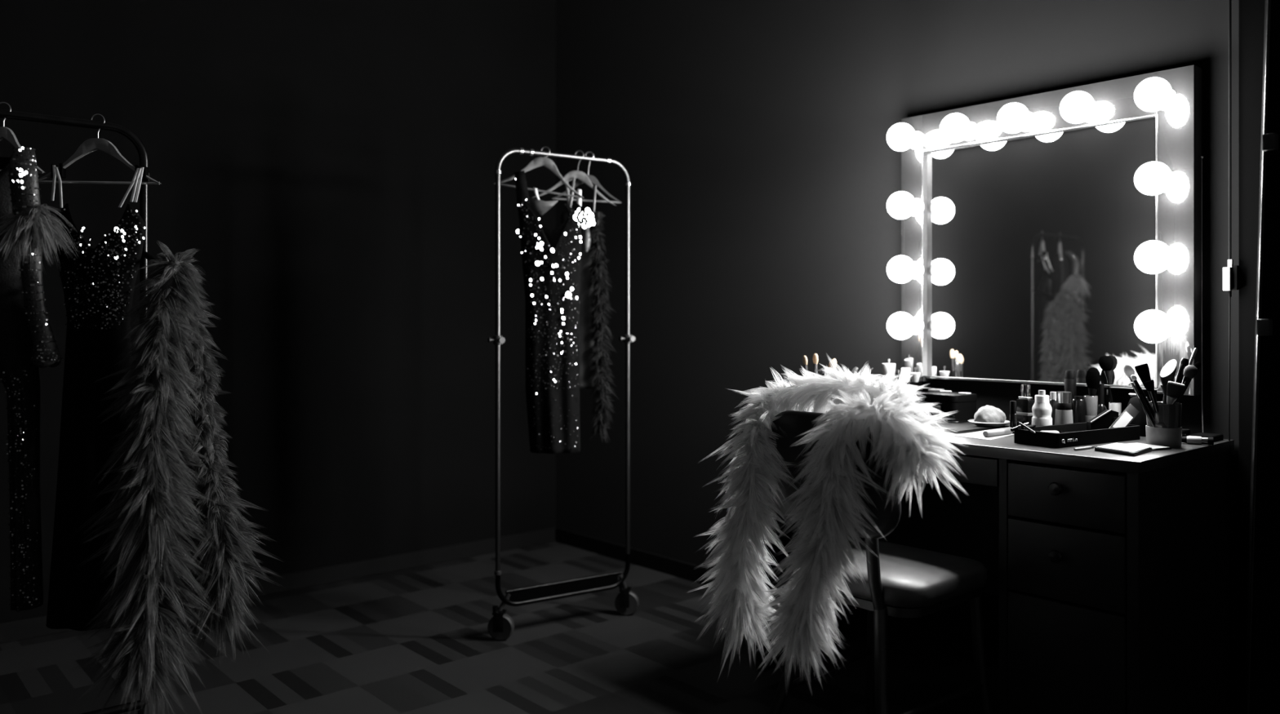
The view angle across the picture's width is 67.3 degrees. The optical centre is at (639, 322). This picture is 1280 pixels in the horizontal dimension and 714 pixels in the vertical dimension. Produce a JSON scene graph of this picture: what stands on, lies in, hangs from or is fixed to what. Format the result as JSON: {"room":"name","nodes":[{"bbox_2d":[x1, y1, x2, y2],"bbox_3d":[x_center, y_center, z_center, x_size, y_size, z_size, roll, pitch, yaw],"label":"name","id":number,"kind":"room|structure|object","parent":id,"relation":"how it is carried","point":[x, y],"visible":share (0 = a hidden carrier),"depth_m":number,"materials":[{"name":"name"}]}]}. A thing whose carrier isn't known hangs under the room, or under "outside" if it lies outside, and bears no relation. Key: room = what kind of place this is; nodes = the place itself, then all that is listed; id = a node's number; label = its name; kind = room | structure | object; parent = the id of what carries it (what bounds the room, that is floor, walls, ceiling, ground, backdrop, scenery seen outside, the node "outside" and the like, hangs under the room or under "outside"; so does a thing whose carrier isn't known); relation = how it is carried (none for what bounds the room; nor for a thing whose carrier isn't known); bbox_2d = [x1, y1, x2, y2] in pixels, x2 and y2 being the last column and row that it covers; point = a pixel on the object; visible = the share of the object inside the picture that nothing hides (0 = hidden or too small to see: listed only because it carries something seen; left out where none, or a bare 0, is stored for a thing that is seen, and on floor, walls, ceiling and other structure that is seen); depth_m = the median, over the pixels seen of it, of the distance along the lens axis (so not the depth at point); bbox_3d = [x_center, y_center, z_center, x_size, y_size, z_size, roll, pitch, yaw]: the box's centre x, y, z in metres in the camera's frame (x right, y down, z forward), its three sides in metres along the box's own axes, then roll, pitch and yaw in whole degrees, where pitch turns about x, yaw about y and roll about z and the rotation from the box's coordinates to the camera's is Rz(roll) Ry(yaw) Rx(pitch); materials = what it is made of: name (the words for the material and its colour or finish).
{"room":"backstage room","nodes":[
{"label":"backstage room","id":0,"kind":"room"},
{"bbox_2d":[0,0,555,622],"bbox_3d":[-3.439,-0.600,2.281,7.916,3.400,0.100,0,0,-41],"label":"wall","id":1,"kind":"structure","parent":0,"point":[328,166],"depth_m":4.06,"materials":[{"name":"grey paint"}]},
{"bbox_2d":[0,527,556,644],"bbox_3d":[-3.384,1.065,2.256,7.866,0.070,0.012,0,0,-41],"label":"baseboard","id":2,"kind":"structure","parent":1,"relation":"attached to","point":[34,627],"depth_m":4.14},
{"bbox_2d":[0,542,999,713],"bbox_3d":[-1.586,1.130,0.195,7.966,0.060,5.580,0,0,-41],"label":"floor","id":3,"kind":"structure","parent":0,"point":[415,640],"depth_m":3.14,"materials":[{"name":"tile"}]},
{"bbox_2d":[0,108,169,713],"bbox_3d":[-1.409,0.302,2.175,0.610,1.596,0.260,0,0,-40],"label":"clothes rack","id":4,"kind":"object","parent":3,"relation":"on","point":[136,141],"visible":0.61,"depth_m":2.38,"materials":[{"name":"metal"}]},
{"bbox_2d":[0,102,44,173],"bbox_3d":[-1.476,-0.430,2.230,0.174,0.164,0.013,0,0,-8],"label":"hanger","id":5,"kind":"object","parent":4,"relation":"hanging from","point":[6,133],"visible":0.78,"depth_m":2.23,"materials":[{"name":"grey wood"}]},
{"bbox_2d":[0,146,79,612],"bbox_3d":[-1.400,0.130,2.203,0.196,1.061,0.262,0,0,-44],"label":"gown","id":6,"kind":"object","parent":5,"relation":"hanging from","point":[28,344],"visible":1,"depth_m":2.20,"materials":[{"name":"black fabric"}]},
{"bbox_2d":[38,114,160,184],"bbox_3d":[-1.328,-0.426,2.356,0.297,0.172,0.013,0,0,-5],"label":"hanger","id":7,"kind":"object","parent":4,"relation":"hanging from","point":[91,144],"visible":0.95,"depth_m":2.35,"materials":[{"name":"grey wood"}]},
{"bbox_2d":[46,163,148,631],"bbox_3d":[-1.328,0.173,2.354,0.232,1.122,0.131,0,0,-5],"label":"gown","id":8,"kind":"object","parent":7,"relation":"hanging from","point":[98,289],"visible":0.8,"depth_m":2.31,"materials":[{"name":"black fabric"}]},
{"bbox_2d":[67,242,282,713],"bbox_3d":[-1.099,0.383,2.269,0.342,1.149,0.485,0,0,23],"label":"feather boa","id":9,"kind":"object","parent":4,"relation":"hanging from","point":[175,349],"visible":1,"depth_m":2.22,"materials":[{"name":"grey fur"}]},
{"bbox_2d":[487,147,639,640],"bbox_3d":[-0.268,0.242,3.474,0.605,1.715,0.075,0,0,-33],"label":"clothes rack","id":10,"kind":"object","parent":3,"relation":"on","point":[500,627],"visible":1,"depth_m":3.44,"materials":[{"name":"silver metal"}]},
{"bbox_2d":[494,146,583,198],"bbox_3d":[-0.360,-0.535,3.430,0.324,0.187,0.013,0,0,4],"label":"hanger","id":11,"kind":"object","parent":10,"relation":"hanging from","point":[548,163],"visible":0.95,"depth_m":3.42,"materials":[{"name":"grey wood"}]},
{"bbox_2d":[514,170,582,453],"bbox_3d":[-0.327,-0.040,3.422,0.238,1.001,0.114,0,0,-11],"label":"gown","id":12,"kind":"object","parent":11,"relation":"hanging from","point":[552,260],"visible":1,"depth_m":3.39,"materials":[{"name":"black fabric"}]},
{"bbox_2d":[533,150,615,205],"bbox_3d":[-0.239,-0.527,3.505,0.308,0.204,0.013,0,0,2],"label":"hanger","id":13,"kind":"object","parent":10,"relation":"hanging from","point":[580,175],"visible":0.94,"depth_m":3.50,"materials":[{"name":"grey wood"}]},
{"bbox_2d":[560,177,599,389],"bbox_3d":[-0.219,-0.144,3.452,0.146,0.768,0.172,0,0,2],"label":"gown","id":14,"kind":"object","parent":13,"relation":"hanging from","point":[586,303],"visible":0.48,"depth_m":3.48,"materials":[{"name":"fabric"}]},
{"bbox_2d":[573,208,595,228],"bbox_3d":[-0.196,-0.368,3.375,0.074,0.072,0.021,0,0,2],"label":"flower","id":15,"kind":"object","parent":14,"relation":"on","point":[584,216],"depth_m":3.37,"materials":[{"name":"white fabric"}]},
{"bbox_2d":[585,211,617,443],"bbox_3d":[-0.143,0.020,3.471,0.138,0.850,0.134,0,0,-1],"label":"feather boa","id":16,"kind":"object","parent":13,"relation":"hanging from","point":[600,369],"visible":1,"depth_m":3.47,"materials":[{"name":"grey fur"}]},
{"bbox_2d":[551,151,621,203],"bbox_3d":[-0.195,-0.533,3.527,0.258,0.190,0.013,0,0,-2],"label":"hanger","id":17,"kind":"object","parent":10,"relation":"hanging from","point":[593,180],"visible":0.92,"depth_m":3.52,"materials":[{"name":"grey plastic"}]},
{"bbox_2d":[768,410,992,713],"bbox_3d":[0.594,0.660,2.416,0.495,0.890,0.405,0,0,-41],"label":"chair","id":18,"kind":"object","parent":3,"relation":"on","point":[901,581],"visible":0.73,"depth_m":2.32,"materials":[{"name":"black leather"}]},
{"bbox_2d":[690,354,967,696],"bbox_3d":[0.445,0.472,2.251,0.443,0.796,0.672,0,0,-41],"label":"feather boa","id":19,"kind":"object","parent":18,"relation":"on","point":[908,441],"visible":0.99,"depth_m":2.20,"materials":[{"name":"white fur"}]},
{"bbox_2d":[755,421,1234,713],"bbox_3d":[0.949,0.705,2.781,0.634,0.790,1.177,0,0,-41],"label":"table","id":20,"kind":"object","parent":3,"relation":"on","point":[1109,574],"visible":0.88,"depth_m":2.33,"materials":[{"name":"black paint"}]},
{"bbox_2d":[828,366,857,405],"bbox_3d":[0.632,0.222,3.061,0.136,0.164,0.015,0,0,-13],"label":"makeup brush","id":21,"kind":"object","parent":20,"relation":"on","point":[855,369],"visible":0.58,"depth_m":3.07,"materials":[{"name":"grey plastic"}]},
{"bbox_2d":[868,381,922,416],"bbox_3d":[0.846,0.252,3.217,0.085,0.116,0.170,0,0,-41],"label":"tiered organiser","id":22,"kind":"object","parent":20,"relation":"on","point":[919,383],"visible":0.13,"depth_m":3.16,"materials":[{"name":"black plastic"}]},
{"bbox_2d":[882,359,895,381],"bbox_3d":[0.835,0.158,3.226,0.044,0.072,0.044,0,0,-41],"label":"jar","id":23,"kind":"object","parent":22,"relation":"on","point":[886,367],"visible":0.88,"depth_m":3.21,"materials":[{"name":"white ceramic"}]},
{"bbox_2d":[895,369,900,381],"bbox_3d":[0.854,0.175,3.182,0.016,0.039,0.016,0,0,-41],"label":"vial","id":24,"kind":"object","parent":22,"relation":"on","point":[897,373],"visible":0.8,"depth_m":3.18,"materials":[{"name":"glass"}]},
{"bbox_2d":[901,368,910,382],"bbox_3d":[0.880,0.172,3.182,0.029,0.044,0.030,0,0,-41],"label":"cup","id":25,"kind":"object","parent":22,"relation":"on","point":[905,371],"visible":0.8,"depth_m":3.17,"materials":[{"name":"ceramic"}]},
{"bbox_2d":[910,367,920,382],"bbox_3d":[0.900,0.170,3.144,0.034,0.047,0.034,0,0,-41],"label":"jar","id":26,"kind":"object","parent":22,"relation":"on","point":[915,378],"visible":1,"depth_m":3.13,"materials":[{"name":"ceramic"}]},
{"bbox_2d":[928,388,944,392],"bbox_3d":[0.969,0.264,3.148,0.042,0.093,0.032,0,0,43],"label":"box","id":27,"kind":"object","parent":20,"relation":"on","point":[931,389],"visible":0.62,"depth_m":3.14,"materials":[{"name":"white plastic"}]},
{"bbox_2d":[919,391,977,423],"bbox_3d":[0.976,0.268,3.054,0.134,0.085,0.150,0,0,-35],"label":"box","id":28,"kind":"object","parent":20,"relation":"on","point":[965,404],"visible":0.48,"depth_m":3.00,"materials":[{"name":"black plastic"}]},
{"bbox_2d":[940,390,951,392],"bbox_3d":[0.986,0.222,3.099,0.036,0.006,0.006,0,0,43],"label":"pencil","id":29,"kind":"object","parent":28,"relation":"on","point":[942,391],"visible":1,"depth_m":3.10,"materials":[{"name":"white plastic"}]},
{"bbox_2d":[958,392,971,394],"bbox_3d":[1.024,0.223,3.032,0.021,0.004,0.031,0,0,-33],"label":"tissue","id":30,"kind":"object","parent":28,"relation":"on","point":[958,393],"visible":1,"depth_m":3.02,"materials":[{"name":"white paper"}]},
{"bbox_2d":[944,425,1008,433],"bbox_3d":[0.978,0.307,2.790,0.265,0.006,0.052,0,0,-37],"label":"brush","id":31,"kind":"object","parent":20,"relation":"on","point":[967,429],"visible":0.7,"depth_m":2.75,"materials":[{"name":"black plastic"}]},
{"bbox_2d":[954,431,1013,440],"bbox_3d":[0.954,0.309,2.641,0.195,0.001,0.123,0,0,-41],"label":"paper sheet","id":32,"kind":"object","parent":20,"relation":"on","point":[977,435],"visible":0.5,"depth_m":2.62,"materials":[{"name":"paper"}]},
{"bbox_2d":[982,427,1013,437],"bbox_3d":[0.987,0.299,2.633,0.149,0.019,0.019,0,2,-39],"label":"stick","id":33,"kind":"object","parent":32,"relation":"on","point":[998,432],"visible":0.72,"depth_m":2.61,"materials":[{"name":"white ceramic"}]},
{"bbox_2d":[968,419,1009,426],"bbox_3d":[1.033,0.300,2.843,0.120,0.020,0.120,0,0,-41],"label":"saucer","id":34,"kind":"object","parent":20,"relation":"on","point":[977,424],"visible":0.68,"depth_m":2.80,"materials":[{"name":"ceramic"}]},
{"bbox_2d":[973,404,1005,422],"bbox_3d":[1.034,0.274,2.846,0.094,0.061,0.089,0,0,-41],"label":"cotton wool","id":35,"kind":"object","parent":34,"relation":"on","point":[987,414],"visible":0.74,"depth_m":2.82,"materials":[{"name":"white fabric"}]},
{"bbox_2d":[1009,400,1016,434],"bbox_3d":[1.039,0.264,2.678,0.018,0.093,0.018,0,0,-41],"label":"tube","id":36,"kind":"object","parent":20,"relation":"on","point":[1012,403],"visible":0.85,"depth_m":2.67,"materials":[{"name":"black plastic"}]},
{"bbox_2d":[1016,384,1034,426],"bbox_3d":[1.114,0.244,2.777,0.028,0.132,0.048,0,0,-21],"label":"perfume bottle","id":37,"kind":"object","parent":20,"relation":"on","point":[1025,402],"visible":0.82,"depth_m":2.77,"materials":[{"name":"black glass"}]},
{"bbox_2d":[1031,390,1052,426],"bbox_3d":[1.125,0.249,2.690,0.054,0.122,0.054,0,0,-41],"label":"lotion bottle","id":38,"kind":"object","parent":20,"relation":"on","point":[1042,410],"visible":0.85,"depth_m":2.67,"materials":[{"name":"white plastic"}]},
{"bbox_2d":[1048,391,1056,425],"bbox_3d":[1.201,0.255,2.790,0.024,0.110,0.024,0,0,-41],"label":"bottle","id":39,"kind":"object","parent":20,"relation":"on","point":[1052,402],"visible":0.57,"depth_m":2.78,"materials":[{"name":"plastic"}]},
{"bbox_2d":[1054,391,1073,425],"bbox_3d":[1.186,0.252,2.690,0.050,0.117,0.050,0,0,-41],"label":"jar","id":40,"kind":"object","parent":20,"relation":"on","point":[1064,411],"visible":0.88,"depth_m":2.67,"materials":[{"name":"grey plastic"}]},
{"bbox_2d":[1064,369,1075,403],"bbox_3d":[1.252,0.223,2.796,0.032,0.174,0.032,0,0,-41],"label":"tube","id":41,"kind":"object","parent":20,"relation":"on","point":[1069,375],"visible":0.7,"depth_m":2.78,"materials":[{"name":"black plastic"}]},
{"bbox_2d":[1013,422,1140,448],"bbox_3d":[1.147,0.291,2.516,0.352,0.037,0.132,0,0,-31],"label":"tray","id":42,"kind":"object","parent":20,"relation":"on","point":[1070,435],"visible":0.87,"depth_m":2.46,"materials":[{"name":"black plastic"}]},
{"bbox_2d":[1010,422,1029,431],"bbox_3d":[0.977,0.268,2.471,0.064,0.021,0.009,0,0,-28],"label":"pencil","id":43,"kind":"object","parent":42,"relation":"on","point":[1026,424],"visible":0.82,"depth_m":2.46,"materials":[{"name":"black plastic"}]},
{"bbox_2d":[1018,422,1035,433],"bbox_3d":[0.981,0.266,2.437,0.007,0.023,0.063,0,0,-14],"label":"pencil","id":44,"kind":"object","parent":42,"relation":"in","point":[1029,429],"visible":1,"depth_m":2.43,"materials":[{"name":"black plastic"}]},
{"bbox_2d":[1021,424,1035,429],"bbox_3d":[1.011,0.271,2.498,0.071,0.008,0.008,-2,1,-42],"label":"pencil","id":45,"kind":"object","parent":42,"relation":"in","point":[1033,425],"visible":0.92,"depth_m":2.50,"materials":[{"name":"black plastic"}]},
{"bbox_2d":[1040,431,1059,433],"bbox_3d":[1.030,0.284,2.433,0.059,0.022,0.022,0,0,-3],"label":"tube","id":46,"kind":"object","parent":42,"relation":"in","point":[1054,432],"visible":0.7,"depth_m":2.43,"materials":[{"name":"white plastic"}]},
{"bbox_2d":[1086,409,1118,431],"bbox_3d":[1.252,0.269,2.602,0.076,0.073,0.027,0,0,0],"label":"case","id":47,"kind":"object","parent":42,"relation":"in","point":[1103,420],"visible":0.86,"depth_m":2.59,"materials":[{"name":"black plastic"}]},
{"bbox_2d":[1108,404,1139,428],"bbox_3d":[1.276,0.262,2.585,0.107,0.090,0.077,0,0,-24],"label":"mirror","id":48,"kind":"object","parent":42,"relation":"in","point":[1129,414],"visible":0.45,"depth_m":2.56,"materials":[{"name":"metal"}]},
{"bbox_2d":[1071,395,1085,423],"bbox_3d":[1.256,0.260,2.752,0.037,0.100,0.037,0,0,-41],"label":"bottle","id":49,"kind":"object","parent":20,"relation":"on","point":[1078,403],"visible":0.78,"depth_m":2.74,"materials":[{"name":"black plastic"}]},
{"bbox_2d":[1073,446,1094,450],"bbox_3d":[1.086,0.306,2.348,0.084,0.007,0.007,0,0,-33],"label":"pencil","id":50,"kind":"object","parent":20,"relation":"on","point":[1085,447],"visible":0.98,"depth_m":2.34,"materials":[{"name":"white plastic"}]},
{"bbox_2d":[1083,395,1097,422],"bbox_3d":[1.287,0.259,2.745,0.040,0.102,0.040,0,0,-41],"label":"tumbler","id":51,"kind":"object","parent":20,"relation":"on","point":[1091,402],"visible":0.41,"depth_m":2.73,"materials":[{"name":"grey plastic"}]},
{"bbox_2d":[1085,367,1100,396],"bbox_3d":[1.290,0.212,2.737,0.041,0.169,0.029,0,0,44],"label":"makeup brush","id":52,"kind":"object","parent":51,"relation":"in","point":[1092,377],"visible":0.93,"depth_m":2.73,"materials":[{"name":"black plastic"}]},
{"bbox_2d":[1097,383,1106,415],"bbox_3d":[1.314,0.242,2.739,0.027,0.136,0.027,0,0,-41],"label":"bottle","id":53,"kind":"object","parent":20,"relation":"on","point":[1101,407],"visible":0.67,"depth_m":2.73,"materials":[{"name":"black plastic"}]},
{"bbox_2d":[1105,389,1110,409],"bbox_3d":[1.366,0.252,2.803,0.019,0.117,0.019,0,0,-41],"label":"vial","id":54,"kind":"object","parent":20,"relation":"on","point":[1107,397],"visible":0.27,"depth_m":2.80,"materials":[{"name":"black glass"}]},
{"bbox_2d":[1108,402,1121,416],"bbox_3d":[1.359,0.266,2.752,0.033,0.075,0.033,0,0,-41],"label":"cup","id":55,"kind":"object","parent":20,"relation":"on","point":[1116,406],"visible":0.29,"depth_m":2.74,"materials":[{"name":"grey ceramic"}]},
{"bbox_2d":[1098,355,1113,403],"bbox_3d":[1.334,0.195,2.740,0.049,0.203,0.036,0,0,10],"label":"makeup brush","id":56,"kind":"object","parent":55,"relation":"in","point":[1105,362],"visible":0.94,"depth_m":2.73,"materials":[{"name":"black plastic"}]},
{"bbox_2d":[1094,443,1151,457],"bbox_3d":[1.167,0.305,2.315,0.161,0.010,0.108,0,0,-41],"label":"palette","id":57,"kind":"object","parent":20,"relation":"on","point":[1122,449],"visible":1,"depth_m":2.29,"materials":[{"name":"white plastic"}]},
{"bbox_2d":[1127,393,1148,436],"bbox_3d":[1.371,0.253,2.643,0.037,0.115,0.068,0,0,-24],"label":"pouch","id":58,"kind":"object","parent":20,"relation":"on","point":[1140,420],"visible":0.51,"depth_m":2.62,"materials":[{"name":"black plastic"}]},
{"bbox_2d":[1127,443,1171,450],"bbox_3d":[1.253,0.307,2.384,0.064,0.005,0.101,0,0,-23],"label":"palette","id":59,"kind":"object","parent":20,"relation":"on","point":[1153,447],"visible":0.7,"depth_m":2.36,"materials":[{"name":"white plastic"}]},
{"bbox_2d":[1145,401,1182,447],"bbox_3d":[1.323,0.256,2.429,0.081,0.108,0.081,0,0,-41],"label":"cup","id":60,"kind":"object","parent":20,"relation":"on","point":[1166,431],"visible":0.92,"depth_m":2.39,"materials":[{"name":"grey ceramic"}]},
{"bbox_2d":[1123,364,1137,390],"bbox_3d":[1.272,0.201,2.434,0.091,0.193,0.021,0,0,7],"label":"makeup brush","id":61,"kind":"object","parent":60,"relation":"in","point":[1128,370],"visible":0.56,"depth_m":2.43,"materials":[{"name":"black plastic"}]},
{"bbox_2d":[1129,382,1154,426],"bbox_3d":[1.268,0.222,2.406,0.096,0.150,0.008,0,0,-16],"label":"makeup brush","id":62,"kind":"object","parent":60,"relation":"in","point":[1140,398],"visible":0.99,"depth_m":2.40,"materials":[{"name":"black plastic"}]},
{"bbox_2d":[1130,374,1154,420],"bbox_3d":[1.276,0.214,2.414,0.092,0.167,0.014,0,0,-7],"label":"makeup brush","id":63,"kind":"object","parent":60,"relation":"in","point":[1133,377],"visible":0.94,"depth_m":2.41,"materials":[{"name":"black plastic"}]},
{"bbox_2d":[1134,363,1152,403],"bbox_3d":[1.302,0.200,2.447,0.074,0.193,0.020,0,0,30],"label":"makeup brush","id":64,"kind":"object","parent":60,"relation":"in","point":[1143,371],"visible":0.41,"depth_m":2.45,"materials":[{"name":"black plastic"}]},
{"bbox_2d":[1143,380,1158,413],"bbox_3d":[1.291,0.220,2.406,0.069,0.154,0.015,0,0,-18],"label":"makeup brush","id":65,"kind":"object","parent":60,"relation":"in","point":[1149,385],"visible":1,"depth_m":2.40,"materials":[{"name":"black plastic"}]},
{"bbox_2d":[1160,359,1177,404],"bbox_3d":[1.335,0.195,2.429,0.052,0.203,0.033,0,0,-18],"label":"makeup brush","id":66,"kind":"object","parent":60,"relation":"in","point":[1167,373],"visible":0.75,"depth_m":2.42,"materials":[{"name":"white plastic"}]},
{"bbox_2d":[1166,381,1185,404],"bbox_3d":[1.328,0.221,2.407,0.064,0.151,0.026,0,0,26],"label":"makeup brush","id":67,"kind":"object","parent":60,"relation":"in","point":[1174,389],"visible":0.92,"depth_m":2.40,"materials":[{"name":"black plastic"}]},
{"bbox_2d":[1174,358,1189,383],"bbox_3d":[1.359,0.194,2.445,0.076,0.208,0.021,0,0,-6],"label":"makeup brush","id":68,"kind":"object","parent":60,"relation":"in","point":[1184,362],"visible":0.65,"depth_m":2.44,"materials":[{"name":"black plastic"}]},
{"bbox_2d":[1173,364,1197,404],"bbox_3d":[1.357,0.202,2.434,0.095,0.191,0.028,0,0,25],"label":"makeup brush","id":69,"kind":"object","parent":60,"relation":"in","point":[1190,371],"visible":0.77,"depth_m":2.42,"materials":[{"name":"black plastic"}]},
{"bbox_2d":[1177,361,1200,403],"bbox_3d":[1.374,0.198,2.456,0.118,0.197,0.013,0,0,-2],"label":"makeup brush","id":70,"kind":"object","parent":60,"relation":"in","point":[1197,365],"visible":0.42,"depth_m":2.45,"materials":[{"name":"black plastic"}]},
{"bbox_2d":[1188,347,1197,364],"bbox_3d":[1.373,0.181,2.453,0.106,0.232,0.009,0,0,-6],"label":"makeup brush","id":71,"kind":"object","parent":60,"relation":"in","point":[1195,350],"visible":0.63,"depth_m":2.45,"materials":[{"name":"silver metal"}]},
{"bbox_2d":[1182,428,1190,436],"bbox_3d":[1.425,0.294,2.518,0.027,0.031,0.027,0,0,-41],"label":"pot","id":72,"kind":"object","parent":20,"relation":"on","point":[1185,433],"visible":0.54,"depth_m":2.51,"materials":[{"name":"black plastic"}]},
{"bbox_2d":[1181,435,1213,445],"bbox_3d":[1.417,0.299,2.448,0.075,0.021,0.021,0,0,32],"label":"tube","id":73,"kind":"object","parent":20,"relation":"on","point":[1195,440],"visible":0.89,"depth_m":2.44,"materials":[{"name":"silver plastic"}]},
{"bbox_2d":[1190,432,1223,442],"bbox_3d":[1.495,0.302,2.539,0.085,0.015,0.058,0,0,-41],"label":"case","id":74,"kind":"object","parent":20,"relation":"on","point":[1217,437],"visible":0.66,"depth_m":2.53,"materials":[{"name":"black plastic"}]},
{"bbox_3d":[0.559,0.260,3.056,0.080,0.100,0.080,0,0,-41],"label":"cup","id":75,"kind":"object","parent":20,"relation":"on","visible":0},
{"bbox_2d":[802,355,808,377],"bbox_3d":[0.535,0.203,3.060,0.036,0.198,0.016,0,0,-19],"label":"makeup brush","id":76,"kind":"object","parent":75,"relation":"in","point":[804,358],"visible":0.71,"depth_m":3.05,"materials":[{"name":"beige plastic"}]},
{"bbox_2d":[813,353,817,377],"bbox_3d":[0.562,0.200,3.074,0.014,0.204,0.021,0,0,-23],"label":"makeup brush","id":77,"kind":"object","parent":75,"relation":"in","point":[815,356],"visible":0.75,"depth_m":3.07,"materials":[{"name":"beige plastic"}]},
{"bbox_2d":[828,358,836,368],"bbox_3d":[0.589,0.208,3.053,0.070,0.189,0.024,0,0,-3],"label":"makeup brush","id":78,"kind":"object","parent":75,"relation":"in","point":[833,361],"visible":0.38,"depth_m":3.05,"materials":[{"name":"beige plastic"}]},
{"bbox_2d":[1244,0,1279,713],"bbox_3d":[1.492,0.168,2.088,0.363,1.864,0.045,0,0,0],"label":"door","id":79,"kind":"structure","parent":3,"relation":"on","point":[1262,664],"depth_m":2.08,"materials":[{"name":"black plastic"}]},
{"bbox_2d":[868,381,922,384],"bbox_3d":[0.846,0.198,3.217,0.085,0.008,0.170,0,0,-41],"label":"shelf","id":80,"kind":"object","parent":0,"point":[910,382],"depth_m":3.16,"materials":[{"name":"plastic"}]},
{"bbox_2d":[555,0,1239,713],"bbox_3d":[1.415,-0.600,2.814,0.100,3.400,5.580,0,0,-41],"label":"wall","id":81,"kind":"structure","parent":0,"point":[749,136],"depth_m":3.75,"materials":[{"name":"grey paint"}]},
{"bbox_2d":[555,528,717,587],"bbox_3d":[0.190,1.065,4.133,0.012,0.070,1.858,0,0,-41],"label":"baseboard","id":82,"kind":"structure","parent":81,"relation":"attached to","point":[688,571],"depth_m":4.35,"materials":[{"name":"black wood"}]},
{"bbox_2d":[886,64,1202,395],"bbox_3d":[1.155,-0.247,2.887,0.195,0.885,0.907,0,0,-41],"label":"mirror","id":83,"kind":"object","parent":81,"relation":"attached to","point":[1045,236],"visible":1,"depth_m":2.86,"materials":[{"name":"metal"}]},
{"bbox_2d":[910,131,924,149],"bbox_3d":[0.913,-0.609,3.201,0.022,0.060,0.060,0,0,-41],"label":"socket","id":84,"kind":"object","parent":83,"relation":"attached to","point":[918,144],"depth_m":3.19,"materials":[{"name":"white ceramic"}]},
{"bbox_2d":[911,198,924,216],"bbox_3d":[0.913,-0.385,3.201,0.022,0.060,0.060,0,0,-41],"label":"socket","id":85,"kind":"object","parent":83,"relation":"attached to","point":[918,211],"depth_m":3.19,"materials":[{"name":"white ceramic"}]},
{"bbox_2d":[911,261,924,279],"bbox_3d":[0.913,-0.175,3.201,0.022,0.060,0.060,0,0,-41],"label":"socket","id":86,"kind":"object","parent":83,"relation":"attached to","point":[919,265],"depth_m":3.19,"materials":[{"name":"white ceramic"}]},
{"bbox_2d":[912,316,924,334],"bbox_3d":[0.913,0.010,3.201,0.022,0.060,0.060,0,0,-41],"label":"socket","id":87,"kind":"object","parent":83,"relation":"attached to","point":[919,321],"depth_m":3.19,"materials":[{"name":"white ceramic"}]},
{"bbox_2d":[964,121,978,141],"bbox_3d":[1.042,-0.609,3.054,0.022,0.060,0.060,0,0,-41],"label":"socket","id":88,"kind":"object","parent":83,"relation":"attached to","point":[973,135],"depth_m":3.04,"materials":[{"name":"white ceramic"}]},
{"bbox_2d":[1022,111,1037,132],"bbox_3d":[1.168,-0.609,2.910,0.022,0.060,0.060,0,0,-41],"label":"socket","id":89,"kind":"object","parent":83,"relation":"attached to","point":[1032,126],"depth_m":2.90,"materials":[{"name":"white ceramic"}]},
{"bbox_2d":[927,116,1155,386],"bbox_3d":[1.192,-0.198,2.928,0.004,0.749,0.733,0,0,-40],"label":"mirror glass","id":90,"kind":"object","parent":83,"relation":"on","point":[1034,234],"depth_m":2.90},
{"bbox_2d":[1084,101,1101,122],"bbox_3d":[1.293,-0.609,2.767,0.022,0.060,0.060,0,0,-41],"label":"socket","id":91,"kind":"object","parent":83,"relation":"attached to","point":[1095,117],"depth_m":2.75,"materials":[{"name":"white ceramic"}]},
{"bbox_2d":[1160,88,1177,111],"bbox_3d":[1.426,-0.609,2.615,0.022,0.060,0.060,0,0,-41],"label":"socket","id":92,"kind":"object","parent":83,"relation":"attached to","point":[1172,105],"depth_m":2.60,"materials":[{"name":"white ceramic"}]},
{"bbox_2d":[1163,171,1177,192],"bbox_3d":[1.426,-0.385,2.615,0.022,0.060,0.060,0,0,-41],"label":"socket","id":93,"kind":"object","parent":83,"relation":"attached to","point":[1173,188],"depth_m":2.60,"materials":[{"name":"white ceramic"}]},
{"bbox_2d":[1166,248,1177,269],"bbox_3d":[1.426,-0.175,2.615,0.022,0.060,0.060,0,0,-41],"label":"socket","id":94,"kind":"object","parent":83,"relation":"attached to","point":[1174,264],"depth_m":2.60,"materials":[{"name":"white ceramic"}]},
{"bbox_2d":[1168,315,1177,337],"bbox_3d":[1.426,0.010,2.615,0.022,0.060,0.060,0,0,-41],"label":"socket","id":95,"kind":"object","parent":83,"relation":"attached to","point":[1174,319],"depth_m":2.60,"materials":[{"name":"white ceramic"}]},
{"bbox_2d":[1200,155,1204,432],"bbox_3d":[1.509,-0.072,2.584,0.009,0.754,0.009,0,0,4],"label":"cord","id":96,"kind":"object","parent":83,"relation":"hanging from","point":[1201,157],"visible":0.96,"depth_m":2.58,"materials":[{"name":"grey plastic"}]},
{"bbox_2d":[1222,0,1239,528],"bbox_3d":[1.550,-0.865,2.522,0.024,2.810,0.032,0,0,-41],"label":"cord","id":97,"kind":"object","parent":81,"relation":"attached to","point":[1231,273],"visible":1,"depth_m":2.52,"materials":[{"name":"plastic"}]},
{"bbox_2d":[1222,259,1239,297],"bbox_3d":[1.550,-0.117,2.522,0.024,0.098,0.032,0,0,-41],"label":"switch","id":98,"kind":"object","parent":97,"relation":"attached to","point":[1231,273],"depth_m":2.52,"materials":[{"name":"white plastic"}]},
{"bbox_2d":[1239,0,1265,713],"bbox_3d":[1.634,-0.600,2.466,0.028,3.400,0.168,0,0,-41],"label":"trim","id":99,"kind":"structure","parent":81,"relation":"attached to","point":[1251,12],"depth_m":2.50,"materials":[{"name":"black wood"}]},
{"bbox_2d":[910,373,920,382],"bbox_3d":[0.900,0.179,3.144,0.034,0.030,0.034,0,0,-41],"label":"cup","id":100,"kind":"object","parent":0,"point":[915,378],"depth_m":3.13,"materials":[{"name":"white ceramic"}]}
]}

